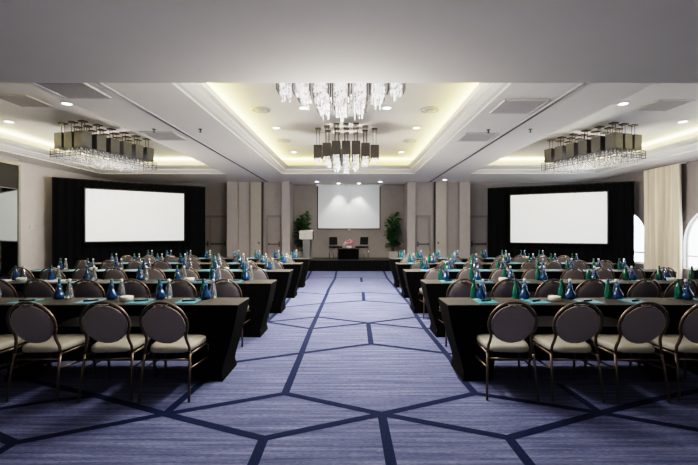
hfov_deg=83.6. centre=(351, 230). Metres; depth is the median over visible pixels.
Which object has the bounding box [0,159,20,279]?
wall mirror
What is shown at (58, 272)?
clear bottle
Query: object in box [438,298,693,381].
banquet table
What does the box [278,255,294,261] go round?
banquet chair
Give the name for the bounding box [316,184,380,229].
screen
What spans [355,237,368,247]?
lounge chair
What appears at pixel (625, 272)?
bottle
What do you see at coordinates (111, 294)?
carafe
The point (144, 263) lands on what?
carafe
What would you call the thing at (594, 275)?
carafe
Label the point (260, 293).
banquet table
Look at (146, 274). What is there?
clear bottle
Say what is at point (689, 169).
wall
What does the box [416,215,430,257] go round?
door
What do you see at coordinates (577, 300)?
notepad
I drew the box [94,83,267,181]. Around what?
trim
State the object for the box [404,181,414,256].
pillar
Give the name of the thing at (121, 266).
clear bottle
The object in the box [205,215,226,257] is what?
door
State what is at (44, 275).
banquet chair
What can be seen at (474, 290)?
bottle
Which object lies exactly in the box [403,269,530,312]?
banquet table
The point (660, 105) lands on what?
ceiling vent
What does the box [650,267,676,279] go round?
banquet chair
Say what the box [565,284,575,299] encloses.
carafe
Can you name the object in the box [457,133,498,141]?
ceiling vent
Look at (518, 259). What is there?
banquet chair
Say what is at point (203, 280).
bottle
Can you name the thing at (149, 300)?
notepad
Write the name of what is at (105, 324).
banquet chair
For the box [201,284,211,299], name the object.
carafe
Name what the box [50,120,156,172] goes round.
crystal chandelier
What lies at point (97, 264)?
banquet table
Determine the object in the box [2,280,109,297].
banquet table
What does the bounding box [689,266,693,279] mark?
bottle
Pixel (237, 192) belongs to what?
pillar
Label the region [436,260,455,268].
banquet chair
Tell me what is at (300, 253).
pot
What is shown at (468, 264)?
banquet chair
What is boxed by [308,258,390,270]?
stage riser
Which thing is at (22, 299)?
pen
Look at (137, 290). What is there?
banquet chair
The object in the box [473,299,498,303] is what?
notepad
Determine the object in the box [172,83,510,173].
ceiling
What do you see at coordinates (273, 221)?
door
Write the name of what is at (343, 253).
coffee table
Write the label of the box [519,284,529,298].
carafe
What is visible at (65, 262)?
clear bottle
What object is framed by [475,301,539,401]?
banquet chair
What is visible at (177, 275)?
carafe
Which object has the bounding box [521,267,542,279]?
banquet chair
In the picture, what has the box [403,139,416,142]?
ceiling vent
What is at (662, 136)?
ceiling
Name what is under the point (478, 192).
wall
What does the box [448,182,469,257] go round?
pillar
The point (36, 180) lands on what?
wall
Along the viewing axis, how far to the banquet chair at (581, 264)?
8.09 m
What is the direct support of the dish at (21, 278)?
on the banquet table at (18, 287)
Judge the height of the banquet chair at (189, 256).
0.884 m
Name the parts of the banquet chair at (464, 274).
backrest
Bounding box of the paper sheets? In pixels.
[39,280,64,281]
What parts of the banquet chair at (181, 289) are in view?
backrest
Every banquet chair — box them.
[0,279,16,297]
[0,334,37,379]
[5,301,96,401]
[8,267,34,279]
[23,278,54,297]
[39,267,65,279]
[72,267,97,279]
[72,279,105,297]
[75,260,90,268]
[77,301,156,402]
[100,260,118,268]
[102,267,127,279]
[117,279,150,297]
[120,255,132,261]
[126,260,141,268]
[138,301,208,402]
[142,255,155,261]
[142,267,165,279]
[152,260,171,268]
[164,255,178,261]
[164,279,197,297]
[179,267,199,279]
[181,260,201,268]
[186,255,200,262]
[209,260,229,268]
[209,279,249,346]
[215,267,234,279]
[232,255,246,261]
[238,260,257,268]
[247,267,268,318]
[257,255,271,261]
[264,260,283,268]
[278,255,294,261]
[399,255,416,289]
[409,260,429,301]
[418,267,444,318]
[424,255,438,261]
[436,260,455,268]
[438,278,478,346]
[447,255,461,261]
[456,267,480,279]
[463,260,482,268]
[467,255,483,261]
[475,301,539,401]
[489,260,508,268]
[489,267,514,279]
[490,279,521,297]
[493,255,507,261]
[511,255,526,261]
[520,260,536,268]
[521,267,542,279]
[527,301,604,402]
[535,255,548,261]
[535,279,566,297]
[545,260,562,268]
[557,255,569,261]
[560,267,585,279]
[569,260,587,268]
[575,279,605,297]
[583,301,670,402]
[591,267,614,279]
[596,260,613,268]
[619,267,645,279]
[627,279,660,297]
[637,304,697,401]
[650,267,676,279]
[664,278,697,297]
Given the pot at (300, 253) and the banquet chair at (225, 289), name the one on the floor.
the banquet chair at (225, 289)
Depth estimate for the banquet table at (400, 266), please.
8.63 m
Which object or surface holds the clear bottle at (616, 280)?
on the banquet table at (464, 319)
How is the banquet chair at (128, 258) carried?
on the floor
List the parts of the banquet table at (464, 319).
modesty panel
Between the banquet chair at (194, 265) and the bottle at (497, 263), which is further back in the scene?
the banquet chair at (194, 265)
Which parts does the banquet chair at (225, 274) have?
backrest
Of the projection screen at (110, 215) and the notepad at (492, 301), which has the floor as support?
the projection screen at (110, 215)
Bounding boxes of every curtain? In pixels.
[52,177,204,268]
[488,181,634,268]
[644,162,686,278]
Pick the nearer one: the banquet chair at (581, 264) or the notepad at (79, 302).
the notepad at (79, 302)
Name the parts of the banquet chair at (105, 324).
leg, leg, backrest, frame, seat, leg, leg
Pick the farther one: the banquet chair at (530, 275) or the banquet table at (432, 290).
the banquet chair at (530, 275)
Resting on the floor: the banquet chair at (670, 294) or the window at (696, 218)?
the banquet chair at (670, 294)
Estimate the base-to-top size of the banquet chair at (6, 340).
0.884 m
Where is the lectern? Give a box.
[299,230,313,258]
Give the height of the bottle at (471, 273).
0.210 m
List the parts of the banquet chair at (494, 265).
backrest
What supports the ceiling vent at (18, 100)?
in the ceiling at (31, 135)
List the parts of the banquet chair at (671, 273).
backrest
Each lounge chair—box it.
[329,237,341,258]
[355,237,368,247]
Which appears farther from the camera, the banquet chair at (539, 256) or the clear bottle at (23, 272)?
the banquet chair at (539, 256)
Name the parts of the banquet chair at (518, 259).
backrest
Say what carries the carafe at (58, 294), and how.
on the banquet table at (221, 320)
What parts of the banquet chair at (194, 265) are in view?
backrest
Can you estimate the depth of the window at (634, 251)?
12.46 m
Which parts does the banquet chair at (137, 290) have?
backrest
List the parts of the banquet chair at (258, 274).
backrest, frame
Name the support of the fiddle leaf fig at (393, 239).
on the stage riser
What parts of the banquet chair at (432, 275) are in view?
leg, frame, backrest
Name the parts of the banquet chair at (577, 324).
leg, leg, seat, frame, backrest, leg, leg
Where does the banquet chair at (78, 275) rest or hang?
on the floor
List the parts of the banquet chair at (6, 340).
seat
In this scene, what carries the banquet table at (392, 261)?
on the floor
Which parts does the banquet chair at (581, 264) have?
backrest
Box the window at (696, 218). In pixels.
[686,216,697,269]
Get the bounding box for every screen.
[84,187,184,262]
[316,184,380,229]
[509,191,608,260]
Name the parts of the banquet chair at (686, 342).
leg, seat, leg, leg, frame, backrest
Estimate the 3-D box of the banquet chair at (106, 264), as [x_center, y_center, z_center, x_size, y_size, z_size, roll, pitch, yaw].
[-5.048,1.040,8.358,0.464,0.884,0.605,0,0,-4]
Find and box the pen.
[18,299,35,301]
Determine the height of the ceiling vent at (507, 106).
0.020 m
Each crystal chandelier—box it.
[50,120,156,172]
[276,83,405,121]
[314,123,378,172]
[541,122,645,173]
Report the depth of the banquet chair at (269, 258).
9.68 m
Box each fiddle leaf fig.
[293,211,312,257]
[383,212,401,257]
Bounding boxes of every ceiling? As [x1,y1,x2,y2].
[0,0,697,82]
[0,83,225,173]
[0,83,697,184]
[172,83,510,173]
[470,83,697,173]
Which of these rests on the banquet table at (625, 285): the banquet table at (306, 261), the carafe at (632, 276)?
the carafe at (632, 276)
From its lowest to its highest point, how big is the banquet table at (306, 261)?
0.750 m
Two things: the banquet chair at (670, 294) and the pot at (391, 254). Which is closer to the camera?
the banquet chair at (670, 294)
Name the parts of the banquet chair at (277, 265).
backrest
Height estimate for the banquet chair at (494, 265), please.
0.884 m
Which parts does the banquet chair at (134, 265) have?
backrest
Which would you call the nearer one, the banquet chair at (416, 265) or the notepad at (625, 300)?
the notepad at (625, 300)
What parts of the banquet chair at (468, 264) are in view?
backrest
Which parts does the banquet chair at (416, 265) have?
backrest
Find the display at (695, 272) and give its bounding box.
[693,270,697,280]
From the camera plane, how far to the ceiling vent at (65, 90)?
5.16 m
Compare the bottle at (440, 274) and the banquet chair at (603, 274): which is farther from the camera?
the banquet chair at (603, 274)
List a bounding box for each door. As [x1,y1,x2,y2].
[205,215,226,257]
[266,215,280,257]
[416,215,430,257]
[470,215,487,257]
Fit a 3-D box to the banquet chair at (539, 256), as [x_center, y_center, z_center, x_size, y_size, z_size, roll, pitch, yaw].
[4.719,1.040,9.970,0.464,0.884,0.605,0,0,1]
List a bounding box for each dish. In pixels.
[16,277,26,280]
[120,295,133,300]
[185,277,193,280]
[548,295,560,300]
[666,277,676,280]
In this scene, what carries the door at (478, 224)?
in the wall at (478, 192)
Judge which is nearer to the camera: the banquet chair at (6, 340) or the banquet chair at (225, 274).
the banquet chair at (6, 340)
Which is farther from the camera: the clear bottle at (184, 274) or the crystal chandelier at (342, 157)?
the crystal chandelier at (342, 157)
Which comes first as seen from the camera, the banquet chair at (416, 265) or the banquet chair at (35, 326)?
the banquet chair at (35, 326)
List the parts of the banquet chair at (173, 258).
backrest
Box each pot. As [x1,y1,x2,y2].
[298,251,302,257]
[388,251,397,257]
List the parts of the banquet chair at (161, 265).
backrest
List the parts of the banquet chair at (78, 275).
backrest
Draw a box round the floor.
[0,271,697,464]
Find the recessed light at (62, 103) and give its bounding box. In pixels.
[60,102,73,105]
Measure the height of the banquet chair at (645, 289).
0.884 m
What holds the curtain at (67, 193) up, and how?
on the floor
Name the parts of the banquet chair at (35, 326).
leg, backrest, leg, frame, seat, leg, leg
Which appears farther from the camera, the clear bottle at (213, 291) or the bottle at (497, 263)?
the bottle at (497, 263)
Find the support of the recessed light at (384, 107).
in the ceiling at (230, 104)
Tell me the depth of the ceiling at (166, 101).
7.80 m
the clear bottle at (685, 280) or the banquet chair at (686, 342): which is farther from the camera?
the clear bottle at (685, 280)
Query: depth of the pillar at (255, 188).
14.82 m
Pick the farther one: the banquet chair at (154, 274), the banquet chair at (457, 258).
the banquet chair at (457, 258)
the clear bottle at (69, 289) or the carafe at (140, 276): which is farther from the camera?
the carafe at (140, 276)
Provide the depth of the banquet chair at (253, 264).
8.12 m
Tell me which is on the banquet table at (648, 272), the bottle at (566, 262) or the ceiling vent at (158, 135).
the bottle at (566, 262)
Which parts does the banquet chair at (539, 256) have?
backrest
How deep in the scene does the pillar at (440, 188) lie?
14.82 m
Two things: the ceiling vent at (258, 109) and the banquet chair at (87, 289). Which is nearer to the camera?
the banquet chair at (87, 289)
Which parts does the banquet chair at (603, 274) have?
backrest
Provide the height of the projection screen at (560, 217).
2.720 m
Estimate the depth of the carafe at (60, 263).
7.34 m
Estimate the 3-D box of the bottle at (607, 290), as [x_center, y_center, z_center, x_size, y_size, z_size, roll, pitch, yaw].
[2.775,0.624,4.229,0.076,0.210,0.074,0,0,0]
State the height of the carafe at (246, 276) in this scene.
0.160 m
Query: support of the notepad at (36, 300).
on the banquet table at (221, 320)
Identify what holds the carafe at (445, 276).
on the banquet table at (432, 290)
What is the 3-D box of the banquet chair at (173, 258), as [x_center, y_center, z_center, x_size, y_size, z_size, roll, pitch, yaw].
[-4.500,1.040,9.964,0.464,0.884,0.605,0,0,0]
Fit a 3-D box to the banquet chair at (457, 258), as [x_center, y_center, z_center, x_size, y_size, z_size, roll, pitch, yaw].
[2.531,1.040,9.948,0.464,0.884,0.605,0,0,-2]
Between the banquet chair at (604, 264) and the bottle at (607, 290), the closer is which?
the bottle at (607, 290)
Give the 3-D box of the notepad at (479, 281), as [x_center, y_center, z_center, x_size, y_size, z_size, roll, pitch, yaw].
[1.900,0.726,5.620,0.200,0.007,0.260,0,0,0]
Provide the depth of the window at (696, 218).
10.60 m
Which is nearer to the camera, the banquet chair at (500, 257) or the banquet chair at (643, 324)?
the banquet chair at (643, 324)
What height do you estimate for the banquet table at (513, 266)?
0.750 m
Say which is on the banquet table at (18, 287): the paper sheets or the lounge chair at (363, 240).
the paper sheets
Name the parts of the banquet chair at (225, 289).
frame, backrest, leg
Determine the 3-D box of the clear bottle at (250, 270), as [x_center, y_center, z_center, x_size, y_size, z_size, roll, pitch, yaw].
[-1.510,0.625,5.832,0.074,0.208,0.072,0,0,0]
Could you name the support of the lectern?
on the stage riser
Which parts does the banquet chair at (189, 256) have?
backrest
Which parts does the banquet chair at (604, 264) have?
backrest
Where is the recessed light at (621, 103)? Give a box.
[617,102,629,105]
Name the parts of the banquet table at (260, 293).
modesty panel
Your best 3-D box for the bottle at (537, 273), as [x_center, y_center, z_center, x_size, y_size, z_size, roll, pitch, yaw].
[2.775,0.624,5.823,0.076,0.210,0.074,0,0,0]
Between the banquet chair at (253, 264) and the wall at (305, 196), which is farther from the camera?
the wall at (305, 196)
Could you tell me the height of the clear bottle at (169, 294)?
0.208 m
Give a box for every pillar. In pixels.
[227,182,248,257]
[282,181,293,257]
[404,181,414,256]
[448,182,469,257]
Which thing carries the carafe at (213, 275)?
on the banquet table at (260, 293)
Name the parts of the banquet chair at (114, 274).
backrest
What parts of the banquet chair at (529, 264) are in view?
backrest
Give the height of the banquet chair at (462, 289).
0.884 m
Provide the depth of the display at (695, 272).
5.71 m
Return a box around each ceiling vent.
[0,95,54,106]
[33,83,111,98]
[139,132,187,139]
[251,106,270,112]
[277,139,290,142]
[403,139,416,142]
[420,106,439,112]
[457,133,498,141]
[489,99,549,113]
[634,100,694,111]
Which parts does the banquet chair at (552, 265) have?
backrest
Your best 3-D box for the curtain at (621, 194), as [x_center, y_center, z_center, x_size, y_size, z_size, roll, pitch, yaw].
[6.750,-0.021,12.931,4.576,3.002,0.350,0,0,26]
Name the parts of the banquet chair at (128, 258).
backrest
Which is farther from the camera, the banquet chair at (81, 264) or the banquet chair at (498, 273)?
the banquet chair at (81, 264)
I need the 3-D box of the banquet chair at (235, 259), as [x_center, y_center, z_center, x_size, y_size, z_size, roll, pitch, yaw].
[-2.781,1.040,9.962,0.464,0.884,0.605,0,0,2]
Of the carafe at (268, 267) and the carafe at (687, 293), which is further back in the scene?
the carafe at (268, 267)
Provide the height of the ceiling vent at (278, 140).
0.045 m
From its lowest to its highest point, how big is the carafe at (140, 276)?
0.160 m
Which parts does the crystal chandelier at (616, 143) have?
lamp shade, lamp shade, lamp shade, lamp shade, fringe frame, lamp shade, lamp shade, lamp shade, lamp shade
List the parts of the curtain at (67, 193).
rail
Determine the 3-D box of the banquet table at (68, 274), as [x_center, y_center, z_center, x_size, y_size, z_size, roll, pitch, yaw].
[-4.800,1.105,7.250,2.434,0.750,0.476,0,0,0]
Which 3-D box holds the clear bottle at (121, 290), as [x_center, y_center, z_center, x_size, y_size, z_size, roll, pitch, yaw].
[-2.510,0.625,4.248,0.074,0.208,0.072,0,0,0]
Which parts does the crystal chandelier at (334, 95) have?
lamp shade, lamp shade, lamp shade, lamp shade, lamp shade, lamp shade, lamp shade, lamp shade, lamp shade, lamp shade, lamp shade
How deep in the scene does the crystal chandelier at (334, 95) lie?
4.53 m
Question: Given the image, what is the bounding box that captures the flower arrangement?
[343,240,354,247]
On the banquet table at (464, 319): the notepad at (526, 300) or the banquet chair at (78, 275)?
the notepad at (526, 300)
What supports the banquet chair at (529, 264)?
on the floor
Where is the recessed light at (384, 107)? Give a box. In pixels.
[381,106,391,109]
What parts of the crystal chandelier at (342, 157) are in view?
rod, lamp shade, rod, lamp shade, lamp shade, rod, lamp shade, rod, lamp shade, lamp shade, lamp shade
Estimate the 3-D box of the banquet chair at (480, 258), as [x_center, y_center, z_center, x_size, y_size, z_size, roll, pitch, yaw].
[3.070,1.040,9.957,0.464,0.884,0.605,0,0,-1]
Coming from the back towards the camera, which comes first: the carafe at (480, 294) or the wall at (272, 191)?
the wall at (272, 191)
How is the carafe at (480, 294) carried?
on the banquet table at (464, 319)
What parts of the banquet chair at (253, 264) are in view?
backrest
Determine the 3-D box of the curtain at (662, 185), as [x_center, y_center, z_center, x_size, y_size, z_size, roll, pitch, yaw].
[8.875,-0.193,11.120,0.242,3.305,1.401,0,0,0]
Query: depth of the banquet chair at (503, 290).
4.93 m
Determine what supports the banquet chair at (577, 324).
on the floor
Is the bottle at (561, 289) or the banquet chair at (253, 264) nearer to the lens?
the bottle at (561, 289)
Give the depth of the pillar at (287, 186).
14.70 m
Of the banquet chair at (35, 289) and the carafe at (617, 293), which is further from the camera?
the banquet chair at (35, 289)
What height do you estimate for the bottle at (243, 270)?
0.210 m
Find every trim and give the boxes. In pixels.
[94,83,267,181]
[429,83,588,181]
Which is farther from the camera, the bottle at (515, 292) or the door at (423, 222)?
the door at (423, 222)
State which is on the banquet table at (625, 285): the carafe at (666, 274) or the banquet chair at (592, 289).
the carafe at (666, 274)
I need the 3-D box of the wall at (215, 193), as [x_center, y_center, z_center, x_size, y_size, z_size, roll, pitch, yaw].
[-6.820,-0.195,15.575,4.180,3.350,0.750,0,0,0]
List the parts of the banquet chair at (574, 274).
backrest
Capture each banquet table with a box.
[0,298,22,370]
[0,298,248,381]
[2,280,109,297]
[27,269,164,279]
[90,262,195,268]
[97,280,276,336]
[132,258,211,261]
[160,269,292,312]
[196,262,302,297]
[222,258,310,287]
[389,258,482,287]
[395,262,506,297]
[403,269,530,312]
[420,280,589,336]
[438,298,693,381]
[482,258,569,261]
[507,262,616,268]
[531,269,676,279]
[592,280,697,297]
[664,298,697,374]
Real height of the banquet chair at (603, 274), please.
0.884 m
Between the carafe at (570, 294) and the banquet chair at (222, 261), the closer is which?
the carafe at (570, 294)
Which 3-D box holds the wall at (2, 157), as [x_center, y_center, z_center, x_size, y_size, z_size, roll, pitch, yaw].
[-8.740,-0.195,8.500,0.380,3.350,3.000,0,0,0]
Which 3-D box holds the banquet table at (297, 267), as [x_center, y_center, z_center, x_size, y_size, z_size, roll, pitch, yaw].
[-2.345,1.105,8.840,2.434,0.750,0.476,0,0,0]
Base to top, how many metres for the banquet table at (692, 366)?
0.750 m
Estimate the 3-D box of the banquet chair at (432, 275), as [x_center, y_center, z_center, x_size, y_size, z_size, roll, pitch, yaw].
[1.420,1.040,6.791,0.465,0.884,0.605,0,0,-1]
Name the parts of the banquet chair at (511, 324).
leg, leg, seat, frame, backrest, leg, leg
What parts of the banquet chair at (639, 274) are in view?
backrest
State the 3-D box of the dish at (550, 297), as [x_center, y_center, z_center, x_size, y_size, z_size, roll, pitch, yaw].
[2.125,0.705,4.095,0.126,0.048,0.126,0,0,0]
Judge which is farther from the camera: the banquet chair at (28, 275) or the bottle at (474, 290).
the banquet chair at (28, 275)
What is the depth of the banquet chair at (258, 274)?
6.52 m
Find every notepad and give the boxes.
[6,299,45,303]
[72,299,106,303]
[124,299,156,303]
[173,299,201,303]
[440,280,456,282]
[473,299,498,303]
[475,280,493,282]
[520,299,551,303]
[572,299,604,303]
[617,299,645,303]
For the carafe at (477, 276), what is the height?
0.160 m
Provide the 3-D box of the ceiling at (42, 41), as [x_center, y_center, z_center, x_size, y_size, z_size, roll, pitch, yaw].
[0.070,-2.020,-0.130,18.000,1.200,7.740,0,0,0]
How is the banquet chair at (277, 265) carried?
on the floor
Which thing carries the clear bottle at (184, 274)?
on the banquet table at (260, 293)
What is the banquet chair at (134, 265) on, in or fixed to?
on the floor
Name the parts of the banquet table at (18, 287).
modesty panel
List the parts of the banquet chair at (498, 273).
backrest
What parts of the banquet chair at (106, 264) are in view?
backrest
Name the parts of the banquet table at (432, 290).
modesty panel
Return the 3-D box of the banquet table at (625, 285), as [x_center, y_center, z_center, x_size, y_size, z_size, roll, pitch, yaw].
[4.700,1.105,5.660,2.434,0.750,0.476,0,0,0]
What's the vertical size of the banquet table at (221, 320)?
0.750 m
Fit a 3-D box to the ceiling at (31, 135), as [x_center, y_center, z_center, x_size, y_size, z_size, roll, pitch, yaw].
[-6.145,-2.120,8.400,4.710,0.500,9.340,0,0,0]
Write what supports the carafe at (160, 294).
on the banquet table at (221, 320)
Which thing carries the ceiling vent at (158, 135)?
in the ceiling at (166, 101)
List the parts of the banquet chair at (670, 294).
backrest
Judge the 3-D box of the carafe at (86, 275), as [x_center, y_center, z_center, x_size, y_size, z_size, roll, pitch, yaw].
[-3.924,0.649,5.770,0.110,0.160,0.107,0,0,0]
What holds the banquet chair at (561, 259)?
on the floor
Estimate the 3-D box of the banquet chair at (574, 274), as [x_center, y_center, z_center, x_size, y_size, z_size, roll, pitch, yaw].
[3.719,1.040,6.775,0.464,0.884,0.605,0,0,2]
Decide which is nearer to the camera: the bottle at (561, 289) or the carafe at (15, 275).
the bottle at (561, 289)
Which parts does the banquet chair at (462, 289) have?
backrest, frame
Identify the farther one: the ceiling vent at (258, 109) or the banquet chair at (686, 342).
the ceiling vent at (258, 109)
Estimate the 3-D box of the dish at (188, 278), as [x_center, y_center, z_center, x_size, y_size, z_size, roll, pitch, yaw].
[-2.365,0.705,5.685,0.126,0.048,0.126,0,0,0]
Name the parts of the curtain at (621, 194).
rail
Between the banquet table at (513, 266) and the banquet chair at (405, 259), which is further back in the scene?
the banquet chair at (405, 259)
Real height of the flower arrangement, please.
0.331 m
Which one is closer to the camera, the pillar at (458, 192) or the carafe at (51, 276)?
the carafe at (51, 276)
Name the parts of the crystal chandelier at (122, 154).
lamp shade, lamp shade, lamp shade, lamp shade, fringe frame, lamp shade, lamp shade, lamp shade, lamp shade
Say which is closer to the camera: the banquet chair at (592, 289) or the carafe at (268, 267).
the banquet chair at (592, 289)
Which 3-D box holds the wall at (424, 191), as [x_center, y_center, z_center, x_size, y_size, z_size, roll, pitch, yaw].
[2.760,-0.195,15.425,0.740,3.350,1.050,0,0,0]
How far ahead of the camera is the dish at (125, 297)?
4.06 m
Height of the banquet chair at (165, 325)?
0.884 m
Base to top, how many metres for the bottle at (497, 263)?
0.210 m
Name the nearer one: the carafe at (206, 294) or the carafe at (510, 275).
the carafe at (206, 294)
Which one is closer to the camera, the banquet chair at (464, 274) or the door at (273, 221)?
the banquet chair at (464, 274)
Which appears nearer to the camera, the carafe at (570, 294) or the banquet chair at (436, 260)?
the carafe at (570, 294)
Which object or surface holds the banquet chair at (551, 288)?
on the floor
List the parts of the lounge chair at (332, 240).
backrest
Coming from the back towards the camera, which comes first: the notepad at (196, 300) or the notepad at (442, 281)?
the notepad at (442, 281)
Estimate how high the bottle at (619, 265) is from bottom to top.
0.210 m
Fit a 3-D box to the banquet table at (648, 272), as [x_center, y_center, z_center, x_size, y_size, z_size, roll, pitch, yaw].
[4.640,1.105,7.250,2.434,0.750,0.476,0,0,0]
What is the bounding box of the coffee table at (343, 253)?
[338,248,358,258]
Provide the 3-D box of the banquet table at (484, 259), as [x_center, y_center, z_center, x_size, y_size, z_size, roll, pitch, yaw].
[4.670,1.105,10.430,2.434,0.750,0.476,0,0,0]
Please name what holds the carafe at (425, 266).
on the banquet table at (412, 277)
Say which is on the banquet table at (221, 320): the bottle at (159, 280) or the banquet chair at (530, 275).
the bottle at (159, 280)
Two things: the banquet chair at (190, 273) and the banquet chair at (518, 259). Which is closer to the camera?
the banquet chair at (190, 273)
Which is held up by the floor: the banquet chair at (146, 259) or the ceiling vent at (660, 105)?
the banquet chair at (146, 259)
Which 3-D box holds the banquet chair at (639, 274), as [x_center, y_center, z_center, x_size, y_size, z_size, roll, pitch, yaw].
[4.719,1.040,6.777,0.464,0.884,0.605,0,0,3]
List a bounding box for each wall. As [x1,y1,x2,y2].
[0,154,18,188]
[19,161,110,270]
[154,183,226,214]
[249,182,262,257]
[263,182,281,254]
[294,185,403,257]
[415,182,433,257]
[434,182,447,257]
[470,183,583,214]
[587,160,697,278]
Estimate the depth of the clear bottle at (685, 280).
4.23 m
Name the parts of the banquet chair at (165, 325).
leg, leg, backrest, frame, seat, leg, leg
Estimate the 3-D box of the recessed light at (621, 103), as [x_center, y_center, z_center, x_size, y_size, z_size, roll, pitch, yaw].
[5.040,-2.363,7.250,0.210,0.014,0.207,0,0,0]
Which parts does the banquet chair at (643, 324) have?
leg, leg, seat, frame, backrest, leg, leg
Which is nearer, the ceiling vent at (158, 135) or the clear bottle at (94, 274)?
the clear bottle at (94, 274)
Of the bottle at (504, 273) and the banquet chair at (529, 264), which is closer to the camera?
the bottle at (504, 273)
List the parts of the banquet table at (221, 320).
modesty panel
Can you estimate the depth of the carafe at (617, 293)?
4.15 m
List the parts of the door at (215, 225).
frame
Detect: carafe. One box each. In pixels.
[11,269,20,280]
[46,269,55,279]
[52,284,64,299]
[58,261,63,269]
[82,269,90,278]
[106,284,117,299]
[136,269,143,280]
[141,261,147,269]
[155,284,165,299]
[174,269,181,280]
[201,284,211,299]
[210,269,216,280]
[242,269,249,280]
[266,261,271,269]
[422,261,427,269]
[442,269,449,279]
[473,269,480,279]
[476,284,485,298]
[507,269,514,278]
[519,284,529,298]
[540,269,547,279]
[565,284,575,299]
[591,269,598,278]
[612,284,623,298]
[628,269,636,279]
[663,269,671,279]
[682,284,693,299]
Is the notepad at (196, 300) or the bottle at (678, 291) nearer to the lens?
the notepad at (196, 300)
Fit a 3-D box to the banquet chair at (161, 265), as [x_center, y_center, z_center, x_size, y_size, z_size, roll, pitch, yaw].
[-3.980,1.040,8.385,0.464,0.884,0.605,0,0,-1]
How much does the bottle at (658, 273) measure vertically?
0.210 m
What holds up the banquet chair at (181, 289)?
on the floor
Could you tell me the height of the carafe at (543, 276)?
0.160 m
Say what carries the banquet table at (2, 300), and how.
on the floor
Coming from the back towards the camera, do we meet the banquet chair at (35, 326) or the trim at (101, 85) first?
the trim at (101, 85)
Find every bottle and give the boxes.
[20,266,25,276]
[56,266,61,279]
[64,258,67,269]
[65,279,72,297]
[91,266,96,279]
[118,279,124,297]
[119,258,123,268]
[144,266,148,279]
[155,279,160,293]
[165,279,172,298]
[182,266,186,279]
[200,279,204,297]
[210,279,216,297]
[217,266,220,279]
[241,266,244,279]
[249,266,253,279]
[438,266,442,279]
[469,266,473,279]
[470,279,477,298]
[496,258,499,269]
[502,266,506,277]
[512,279,519,298]
[535,266,540,279]
[558,279,564,298]
[565,258,568,268]
[586,266,591,279]
[604,279,611,298]
[612,279,617,292]
[617,258,621,268]
[623,266,628,279]
[656,266,661,279]
[674,279,682,298]
[682,279,687,290]
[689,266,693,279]
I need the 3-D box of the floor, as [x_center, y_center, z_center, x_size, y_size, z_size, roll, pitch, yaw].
[0.070,1.479,6.000,18.000,0.002,20.000,0,0,0]
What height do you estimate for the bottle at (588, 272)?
0.210 m
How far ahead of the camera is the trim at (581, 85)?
6.55 m
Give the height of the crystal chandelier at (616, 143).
0.858 m
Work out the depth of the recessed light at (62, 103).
7.23 m
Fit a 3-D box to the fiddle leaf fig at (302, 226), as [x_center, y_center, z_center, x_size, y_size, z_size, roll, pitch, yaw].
[-1.927,0.129,15.367,0.751,1.881,0.681,0,0,24]
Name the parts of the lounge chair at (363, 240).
backrest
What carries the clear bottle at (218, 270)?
on the banquet table at (260, 293)
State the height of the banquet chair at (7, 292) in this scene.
0.884 m
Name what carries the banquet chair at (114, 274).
on the floor
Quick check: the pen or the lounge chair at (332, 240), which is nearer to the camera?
the pen
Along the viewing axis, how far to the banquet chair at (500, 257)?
9.68 m
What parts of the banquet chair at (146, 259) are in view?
backrest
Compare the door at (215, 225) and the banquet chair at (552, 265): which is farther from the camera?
the door at (215, 225)
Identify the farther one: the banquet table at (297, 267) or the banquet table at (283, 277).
the banquet table at (297, 267)
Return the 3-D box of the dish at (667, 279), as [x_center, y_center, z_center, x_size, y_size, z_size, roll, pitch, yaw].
[4.660,0.705,5.685,0.126,0.048,0.126,0,0,0]
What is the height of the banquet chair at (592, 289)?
0.884 m
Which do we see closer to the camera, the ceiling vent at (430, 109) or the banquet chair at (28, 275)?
the banquet chair at (28, 275)
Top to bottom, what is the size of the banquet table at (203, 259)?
0.750 m
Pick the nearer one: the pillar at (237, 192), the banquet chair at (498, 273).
the banquet chair at (498, 273)
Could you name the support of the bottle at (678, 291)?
on the banquet table at (692, 366)

